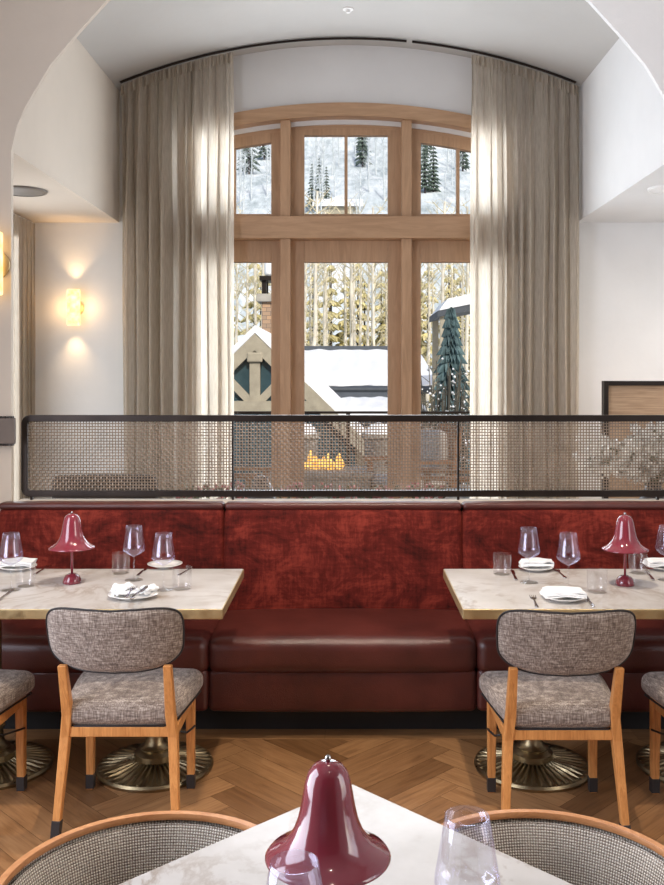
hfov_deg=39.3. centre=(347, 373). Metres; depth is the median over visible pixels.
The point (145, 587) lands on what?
table knife
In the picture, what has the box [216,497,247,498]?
planter
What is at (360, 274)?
tree
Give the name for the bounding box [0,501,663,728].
banquette
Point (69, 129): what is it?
wall
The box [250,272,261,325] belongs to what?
evergreen tree
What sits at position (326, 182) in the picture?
spruce tree
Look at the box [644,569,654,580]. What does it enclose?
table knife
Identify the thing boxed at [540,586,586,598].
napkin
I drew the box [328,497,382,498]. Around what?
planter
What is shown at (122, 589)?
napkin
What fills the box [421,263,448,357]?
tree
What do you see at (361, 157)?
spruce tree
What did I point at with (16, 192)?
grille
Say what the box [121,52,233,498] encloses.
curtain
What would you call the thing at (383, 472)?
seat cushion
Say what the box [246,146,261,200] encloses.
frosted tree
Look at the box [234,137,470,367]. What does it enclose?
hillside
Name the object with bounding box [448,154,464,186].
frosted tree
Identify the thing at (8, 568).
plate
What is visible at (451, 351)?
spruce
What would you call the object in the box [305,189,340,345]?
tree
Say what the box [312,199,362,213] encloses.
cabin
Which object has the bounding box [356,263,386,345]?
tree
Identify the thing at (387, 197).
tree
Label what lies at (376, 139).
frosted tree
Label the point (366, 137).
frosted tree
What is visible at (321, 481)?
plant
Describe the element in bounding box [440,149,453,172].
frosted tree
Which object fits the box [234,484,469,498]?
patio
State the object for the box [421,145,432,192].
spruce tree
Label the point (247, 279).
tree
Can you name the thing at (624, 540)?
table lamp
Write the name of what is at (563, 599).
plate
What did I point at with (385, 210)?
tree
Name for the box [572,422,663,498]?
flower arrangement
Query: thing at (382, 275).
evergreen tree
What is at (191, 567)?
fork
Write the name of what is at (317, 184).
frosted tree
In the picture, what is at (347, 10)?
sprinkler
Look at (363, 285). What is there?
evergreen tree
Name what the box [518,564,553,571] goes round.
plate
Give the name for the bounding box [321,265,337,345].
evergreen tree
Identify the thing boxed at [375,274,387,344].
evergreen tree
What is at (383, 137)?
frosted tree
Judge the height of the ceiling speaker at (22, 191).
0.016 m
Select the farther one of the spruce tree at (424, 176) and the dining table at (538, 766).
the spruce tree at (424, 176)
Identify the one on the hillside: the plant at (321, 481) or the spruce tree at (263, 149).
the spruce tree at (263, 149)
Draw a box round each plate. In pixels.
[0,563,36,571]
[108,591,157,600]
[147,560,182,568]
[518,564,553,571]
[544,596,584,602]
[645,564,663,570]
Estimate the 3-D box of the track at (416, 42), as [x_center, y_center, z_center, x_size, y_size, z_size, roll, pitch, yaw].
[1.071,-2.287,6.820,1.204,0.315,0.018,0,0,0]
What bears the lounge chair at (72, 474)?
on the floor
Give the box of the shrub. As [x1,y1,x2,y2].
[421,358,469,483]
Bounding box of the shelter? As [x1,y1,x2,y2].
[429,294,469,408]
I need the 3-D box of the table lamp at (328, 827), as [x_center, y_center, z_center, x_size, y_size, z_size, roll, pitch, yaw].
[-0.030,0.729,1.410,0.191,0.303,0.191,0,0,25]
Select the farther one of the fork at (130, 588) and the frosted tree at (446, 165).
the frosted tree at (446, 165)
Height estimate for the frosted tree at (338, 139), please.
8.916 m
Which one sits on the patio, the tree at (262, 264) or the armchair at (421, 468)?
the armchair at (421, 468)
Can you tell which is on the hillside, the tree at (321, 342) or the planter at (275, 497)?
the tree at (321, 342)
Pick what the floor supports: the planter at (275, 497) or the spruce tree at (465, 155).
the planter at (275, 497)
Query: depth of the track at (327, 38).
6.81 m
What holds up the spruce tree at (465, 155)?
on the hillside
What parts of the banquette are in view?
backrest, skirt panel, skirt panel, backrest, skirt panel, backrest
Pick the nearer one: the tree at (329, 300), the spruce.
the spruce
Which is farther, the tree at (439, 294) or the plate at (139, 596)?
the tree at (439, 294)
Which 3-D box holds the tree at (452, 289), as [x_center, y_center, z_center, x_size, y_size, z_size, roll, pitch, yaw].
[4.617,-0.519,41.764,2.163,11.477,2.629,0,0,34]
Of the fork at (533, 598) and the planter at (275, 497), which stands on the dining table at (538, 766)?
the fork at (533, 598)
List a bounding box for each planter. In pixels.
[176,497,208,498]
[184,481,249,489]
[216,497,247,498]
[275,497,314,498]
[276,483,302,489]
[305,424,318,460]
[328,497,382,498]
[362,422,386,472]
[399,497,444,498]
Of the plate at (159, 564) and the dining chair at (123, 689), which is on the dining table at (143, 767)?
the plate at (159, 564)
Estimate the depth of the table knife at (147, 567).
4.12 m
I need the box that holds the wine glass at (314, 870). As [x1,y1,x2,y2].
[267,856,322,882]
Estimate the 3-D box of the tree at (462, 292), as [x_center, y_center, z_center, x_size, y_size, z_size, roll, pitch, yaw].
[6.024,-1.067,49.098,2.399,12.731,2.916,0,0,29]
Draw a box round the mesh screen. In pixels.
[21,415,663,499]
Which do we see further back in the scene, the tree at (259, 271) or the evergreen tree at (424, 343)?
the evergreen tree at (424, 343)
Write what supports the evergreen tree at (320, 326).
on the hillside
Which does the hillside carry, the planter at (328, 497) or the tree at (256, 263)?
the tree at (256, 263)
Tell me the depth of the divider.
6.04 m
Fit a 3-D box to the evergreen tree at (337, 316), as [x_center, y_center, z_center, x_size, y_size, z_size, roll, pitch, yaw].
[-1.089,-0.849,57.196,3.406,11.903,3.675,0,0,22]
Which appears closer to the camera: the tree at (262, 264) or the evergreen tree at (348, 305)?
the tree at (262, 264)
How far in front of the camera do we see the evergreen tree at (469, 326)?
55.46 m
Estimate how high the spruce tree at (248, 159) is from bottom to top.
14.850 m
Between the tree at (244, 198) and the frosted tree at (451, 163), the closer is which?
the tree at (244, 198)
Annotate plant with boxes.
[318,481,362,489]
[372,481,420,489]
[423,483,444,489]
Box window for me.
[234,102,470,498]
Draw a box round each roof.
[305,346,431,405]
[335,392,425,465]
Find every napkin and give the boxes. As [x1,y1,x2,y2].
[0,557,36,566]
[110,582,138,595]
[138,584,158,594]
[519,557,553,566]
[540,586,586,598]
[642,558,663,566]
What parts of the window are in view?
sash, door, post, sash, door, head rail, post, door, sash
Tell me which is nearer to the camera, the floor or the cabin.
the floor
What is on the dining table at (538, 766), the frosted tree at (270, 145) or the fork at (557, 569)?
the fork at (557, 569)
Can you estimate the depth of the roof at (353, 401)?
22.55 m
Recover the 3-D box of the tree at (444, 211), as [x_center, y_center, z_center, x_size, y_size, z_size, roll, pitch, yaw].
[4.125,-1.308,40.703,2.417,13.126,2.077,0,0,-12]
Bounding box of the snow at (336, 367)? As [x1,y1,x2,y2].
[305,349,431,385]
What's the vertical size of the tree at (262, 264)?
12.128 m
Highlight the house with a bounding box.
[234,325,366,483]
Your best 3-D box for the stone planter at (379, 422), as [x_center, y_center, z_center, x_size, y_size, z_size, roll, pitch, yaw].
[0.420,1.155,12.700,0.460,0.990,0.460,0,0,0]
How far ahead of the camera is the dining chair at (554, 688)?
3.25 m
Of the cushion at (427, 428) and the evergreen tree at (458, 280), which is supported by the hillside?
the evergreen tree at (458, 280)
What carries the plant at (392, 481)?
on the floor
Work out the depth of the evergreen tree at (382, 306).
55.23 m
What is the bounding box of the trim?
[18,499,663,503]
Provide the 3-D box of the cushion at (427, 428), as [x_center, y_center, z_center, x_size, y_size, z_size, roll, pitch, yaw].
[1.002,0.930,11.003,0.160,0.560,0.620,0,0,-20]
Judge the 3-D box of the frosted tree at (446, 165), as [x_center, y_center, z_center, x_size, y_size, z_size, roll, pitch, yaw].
[11.218,-20.490,107.796,1.973,7.605,2.487,0,0,-33]
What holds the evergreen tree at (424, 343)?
on the hillside
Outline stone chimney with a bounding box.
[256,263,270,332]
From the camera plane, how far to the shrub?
16.44 m
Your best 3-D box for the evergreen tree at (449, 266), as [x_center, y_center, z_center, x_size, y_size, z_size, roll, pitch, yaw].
[5.850,-0.596,54.157,3.527,11.804,3.234,0,0,34]
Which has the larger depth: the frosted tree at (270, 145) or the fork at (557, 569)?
the frosted tree at (270, 145)
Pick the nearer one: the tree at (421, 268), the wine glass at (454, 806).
the wine glass at (454, 806)
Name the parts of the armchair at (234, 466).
armrest, armrest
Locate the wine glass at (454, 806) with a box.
[434,806,500,884]
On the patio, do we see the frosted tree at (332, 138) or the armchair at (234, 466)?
the armchair at (234, 466)
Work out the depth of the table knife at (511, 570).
4.05 m
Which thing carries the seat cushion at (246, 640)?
on the banquette
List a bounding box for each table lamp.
[48,511,94,584]
[265,754,390,884]
[601,512,648,586]
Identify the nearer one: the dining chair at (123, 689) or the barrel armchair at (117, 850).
the barrel armchair at (117, 850)
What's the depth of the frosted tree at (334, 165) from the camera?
125.77 m
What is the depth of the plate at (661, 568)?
4.16 m
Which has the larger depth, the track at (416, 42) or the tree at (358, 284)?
the tree at (358, 284)
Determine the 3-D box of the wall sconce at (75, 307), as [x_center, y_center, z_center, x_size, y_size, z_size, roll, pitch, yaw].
[-2.047,-0.497,6.957,0.124,0.270,0.085,0,0,0]
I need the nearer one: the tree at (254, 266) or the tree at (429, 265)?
the tree at (429, 265)
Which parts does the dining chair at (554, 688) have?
leg, rail, leg, seat, rail, backrest, leg, leg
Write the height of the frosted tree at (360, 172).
10.372 m
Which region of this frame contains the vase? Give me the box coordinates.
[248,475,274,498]
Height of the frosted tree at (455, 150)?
8.318 m
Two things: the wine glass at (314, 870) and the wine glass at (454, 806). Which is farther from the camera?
the wine glass at (454, 806)
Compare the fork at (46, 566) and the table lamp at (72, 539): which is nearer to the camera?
the table lamp at (72, 539)
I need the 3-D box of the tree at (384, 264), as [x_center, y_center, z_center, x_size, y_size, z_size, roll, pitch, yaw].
[2.105,-0.636,50.642,1.829,11.560,2.129,0,0,40]
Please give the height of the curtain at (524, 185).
3.957 m
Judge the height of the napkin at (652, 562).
0.026 m
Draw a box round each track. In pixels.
[120,37,406,83]
[412,41,575,83]
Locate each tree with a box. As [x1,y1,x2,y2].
[234,198,248,320]
[234,263,251,343]
[234,263,260,337]
[234,286,240,344]
[236,149,246,207]
[236,151,254,213]
[237,147,259,174]
[238,263,260,329]
[238,263,261,335]
[239,263,261,325]
[240,210,270,334]
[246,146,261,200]
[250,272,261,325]
[254,271,269,324]
[258,145,269,159]
[259,145,270,196]
[263,145,270,174]
[305,164,315,210]
[305,188,333,345]
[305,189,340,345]
[305,212,321,334]
[306,263,327,345]
[306,276,322,345]
[307,263,329,345]
[308,147,322,213]
[309,137,327,178]
[309,137,328,198]
[311,199,343,345]
[312,263,339,345]
[314,168,333,213]
[315,158,324,197]
[318,263,343,345]
[318,281,336,345]
[319,137,328,173]
[321,263,360,345]
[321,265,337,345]
[323,167,330,198]
[325,193,370,345]
[328,137,340,175]
[328,145,342,196]
[335,137,343,166]
[335,263,378,345]
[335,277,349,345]
[340,281,356,339]
[344,197,387,345]
[346,263,375,345]
[347,264,370,345]
[350,179,365,213]
[351,137,360,155]
[351,166,373,213]
[354,137,371,167]
[354,263,386,345]
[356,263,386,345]
[356,283,375,345]
[360,137,375,191]
[362,137,374,170]
[367,210,387,340]
[370,263,387,345]
[370,269,384,345]
[372,137,381,174]
[372,137,387,170]
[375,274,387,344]
[375,294,387,345]
[376,140,387,200]
[376,265,387,342]
[379,268,421,345]
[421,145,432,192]
[421,263,438,408]
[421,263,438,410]
[421,263,445,428]
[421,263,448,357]
[421,263,448,408]
[421,281,431,370]
[421,314,431,368]
[422,197,464,365]
[426,146,441,191]
[429,264,464,396]
[435,263,469,355]
[438,165,451,213]
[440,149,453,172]
[443,151,454,184]
[444,150,464,195]
[444,199,469,410]
[447,263,469,378]
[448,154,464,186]
[450,267,464,321]
[453,151,470,170]
[455,277,469,393]
[458,264,469,403]
[460,186,469,213]
[464,326,469,402]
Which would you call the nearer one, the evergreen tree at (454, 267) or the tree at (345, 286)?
the tree at (345, 286)
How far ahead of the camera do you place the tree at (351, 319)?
41.63 m
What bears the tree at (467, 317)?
on the hillside
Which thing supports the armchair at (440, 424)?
on the patio
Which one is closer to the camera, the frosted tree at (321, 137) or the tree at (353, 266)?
the tree at (353, 266)
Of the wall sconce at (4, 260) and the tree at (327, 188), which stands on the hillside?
the tree at (327, 188)
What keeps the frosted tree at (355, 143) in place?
on the hillside
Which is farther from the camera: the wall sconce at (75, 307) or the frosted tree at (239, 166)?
the frosted tree at (239, 166)
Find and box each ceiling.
[13,151,118,222]
[77,0,618,90]
[579,163,663,222]
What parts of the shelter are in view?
post, post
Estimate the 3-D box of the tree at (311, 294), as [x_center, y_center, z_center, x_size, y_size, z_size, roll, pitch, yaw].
[-2.164,-0.640,49.053,2.591,11.314,2.132,0,0,-11]
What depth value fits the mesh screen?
4.87 m
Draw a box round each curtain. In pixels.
[13,214,34,500]
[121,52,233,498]
[470,54,578,498]
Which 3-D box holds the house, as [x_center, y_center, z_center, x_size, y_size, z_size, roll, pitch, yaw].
[-1.790,1.843,20.900,4.580,5.574,6.200,0,0,0]
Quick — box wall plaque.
[0,416,15,445]
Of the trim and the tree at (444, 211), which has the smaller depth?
the trim
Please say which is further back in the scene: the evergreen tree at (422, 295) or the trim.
the evergreen tree at (422, 295)
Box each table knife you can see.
[0,589,13,600]
[130,585,147,598]
[136,566,149,575]
[510,569,517,580]
[585,596,594,606]
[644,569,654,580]
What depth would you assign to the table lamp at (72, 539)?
3.88 m
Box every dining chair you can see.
[0,669,34,791]
[46,607,202,838]
[479,609,635,828]
[641,671,663,793]
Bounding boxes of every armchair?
[0,811,255,884]
[234,466,270,498]
[363,424,462,489]
[421,468,469,498]
[441,809,663,884]
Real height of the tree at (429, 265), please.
13.371 m
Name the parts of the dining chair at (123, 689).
leg, leg, backrest, rail, seat, leg, rail, leg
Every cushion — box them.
[2,619,219,672]
[209,608,476,672]
[371,472,444,488]
[421,428,447,475]
[421,488,469,498]
[466,619,663,672]
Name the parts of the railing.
post, rail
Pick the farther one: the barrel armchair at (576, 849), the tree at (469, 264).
the tree at (469, 264)
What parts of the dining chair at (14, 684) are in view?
rail, seat, leg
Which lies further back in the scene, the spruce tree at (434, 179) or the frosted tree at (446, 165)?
the spruce tree at (434, 179)
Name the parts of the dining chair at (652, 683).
seat, leg, rail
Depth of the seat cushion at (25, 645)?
4.13 m
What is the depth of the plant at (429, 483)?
6.33 m
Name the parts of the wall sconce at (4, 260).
lamp shade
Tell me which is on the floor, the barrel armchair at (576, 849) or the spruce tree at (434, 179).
the barrel armchair at (576, 849)
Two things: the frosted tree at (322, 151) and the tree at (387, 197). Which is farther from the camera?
the frosted tree at (322, 151)
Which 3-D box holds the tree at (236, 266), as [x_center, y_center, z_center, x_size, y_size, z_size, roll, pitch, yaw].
[-5.143,-0.999,44.685,2.716,11.856,2.234,0,0,24]
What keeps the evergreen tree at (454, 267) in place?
on the hillside
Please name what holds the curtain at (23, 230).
hanging from the ceiling at (61, 204)
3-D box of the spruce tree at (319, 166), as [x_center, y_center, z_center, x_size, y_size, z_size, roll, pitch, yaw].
[-3.746,-24.103,119.128,1.889,7.128,2.069,0,0,33]
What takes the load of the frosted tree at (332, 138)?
on the hillside
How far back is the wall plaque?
4.72 m
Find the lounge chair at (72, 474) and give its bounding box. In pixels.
[52,474,157,498]
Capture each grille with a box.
[13,189,43,195]
[650,188,663,192]
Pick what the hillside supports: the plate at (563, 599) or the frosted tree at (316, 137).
the frosted tree at (316, 137)
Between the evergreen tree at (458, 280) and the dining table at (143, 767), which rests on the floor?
the dining table at (143, 767)
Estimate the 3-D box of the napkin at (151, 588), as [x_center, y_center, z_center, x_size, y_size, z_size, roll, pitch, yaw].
[-0.795,0.852,3.689,0.056,0.034,0.070,0,0,34]
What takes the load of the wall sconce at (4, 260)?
attached to the wall at (34, 34)
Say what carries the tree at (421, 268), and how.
on the hillside
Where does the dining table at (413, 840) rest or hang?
on the floor
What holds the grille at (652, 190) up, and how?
attached to the ceiling speaker at (658, 189)
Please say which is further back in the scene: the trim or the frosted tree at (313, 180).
the frosted tree at (313, 180)
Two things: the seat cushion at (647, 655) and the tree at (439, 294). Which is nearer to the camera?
the seat cushion at (647, 655)
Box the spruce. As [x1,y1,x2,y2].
[428,307,469,483]
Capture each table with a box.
[0,569,243,792]
[118,785,572,884]
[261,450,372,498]
[443,569,663,792]
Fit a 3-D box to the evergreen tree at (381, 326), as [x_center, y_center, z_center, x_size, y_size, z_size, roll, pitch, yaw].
[2.429,-0.755,54.179,3.701,11.929,3.462,0,0,-44]
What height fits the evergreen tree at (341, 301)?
11.317 m
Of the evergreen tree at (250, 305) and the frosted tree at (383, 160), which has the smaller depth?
the evergreen tree at (250, 305)
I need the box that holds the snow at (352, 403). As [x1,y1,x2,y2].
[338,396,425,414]
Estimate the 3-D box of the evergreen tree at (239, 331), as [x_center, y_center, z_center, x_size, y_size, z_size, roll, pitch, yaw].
[-6.943,-0.643,54.145,3.242,11.085,3.398,0,0,0]
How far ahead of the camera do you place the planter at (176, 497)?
6.32 m
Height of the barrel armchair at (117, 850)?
0.707 m
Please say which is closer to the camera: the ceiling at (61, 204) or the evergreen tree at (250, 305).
the ceiling at (61, 204)
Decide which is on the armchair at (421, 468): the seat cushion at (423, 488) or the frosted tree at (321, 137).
the seat cushion at (423, 488)
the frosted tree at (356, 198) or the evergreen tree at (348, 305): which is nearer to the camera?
the evergreen tree at (348, 305)
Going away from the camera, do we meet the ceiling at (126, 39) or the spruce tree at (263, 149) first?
the ceiling at (126, 39)
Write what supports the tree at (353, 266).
on the hillside
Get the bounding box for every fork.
[33,565,51,574]
[124,586,136,597]
[177,566,196,575]
[529,595,538,607]
[553,568,566,577]
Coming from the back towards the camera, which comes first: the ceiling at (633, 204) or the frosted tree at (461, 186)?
the frosted tree at (461, 186)
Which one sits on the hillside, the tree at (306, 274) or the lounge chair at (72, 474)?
the tree at (306, 274)
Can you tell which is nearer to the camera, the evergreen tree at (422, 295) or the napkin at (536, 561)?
the napkin at (536, 561)
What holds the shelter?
on the hillside
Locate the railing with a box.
[234,411,469,475]
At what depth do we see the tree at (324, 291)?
42.24 m
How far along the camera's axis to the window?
7.07 m
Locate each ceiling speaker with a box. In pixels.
[13,185,47,196]
[647,184,663,193]
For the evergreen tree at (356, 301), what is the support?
on the hillside
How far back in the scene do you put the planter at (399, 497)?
6.30 m
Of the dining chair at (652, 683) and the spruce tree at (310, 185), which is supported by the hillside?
the spruce tree at (310, 185)
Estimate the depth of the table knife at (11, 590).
3.70 m
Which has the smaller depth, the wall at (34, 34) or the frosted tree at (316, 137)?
the wall at (34, 34)
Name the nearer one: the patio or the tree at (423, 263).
the patio
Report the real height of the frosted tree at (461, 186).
7.611 m
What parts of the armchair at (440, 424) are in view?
armrest, armrest, leg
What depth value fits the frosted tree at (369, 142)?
126.63 m
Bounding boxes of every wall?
[0,0,663,509]
[14,38,118,219]
[35,45,663,498]
[579,38,663,218]
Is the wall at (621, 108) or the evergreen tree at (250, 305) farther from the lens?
the evergreen tree at (250, 305)
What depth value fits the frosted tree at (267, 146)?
127.59 m
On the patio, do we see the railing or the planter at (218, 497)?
the railing
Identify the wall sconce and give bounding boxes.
[0,232,9,294]
[67,289,83,325]
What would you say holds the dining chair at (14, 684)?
on the floor
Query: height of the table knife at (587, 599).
0.006 m
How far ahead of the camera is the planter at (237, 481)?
6.32 m
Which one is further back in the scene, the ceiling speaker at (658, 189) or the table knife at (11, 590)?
the ceiling speaker at (658, 189)
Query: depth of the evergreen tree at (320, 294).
55.14 m
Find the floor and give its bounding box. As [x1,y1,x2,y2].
[0,729,663,876]
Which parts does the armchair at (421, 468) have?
armrest, armrest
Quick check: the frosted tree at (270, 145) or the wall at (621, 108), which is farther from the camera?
the frosted tree at (270, 145)
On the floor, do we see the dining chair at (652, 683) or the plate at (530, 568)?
the dining chair at (652, 683)
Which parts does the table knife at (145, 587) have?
handle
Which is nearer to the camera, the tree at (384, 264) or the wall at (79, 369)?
the wall at (79, 369)
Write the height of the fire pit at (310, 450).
0.726 m
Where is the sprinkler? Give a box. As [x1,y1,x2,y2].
[343,7,352,13]
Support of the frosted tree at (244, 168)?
on the hillside
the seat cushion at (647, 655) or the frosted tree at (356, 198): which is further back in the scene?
the frosted tree at (356, 198)
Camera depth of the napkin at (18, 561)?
4.19 m
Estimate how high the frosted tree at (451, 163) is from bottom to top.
8.905 m
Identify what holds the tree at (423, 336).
on the hillside

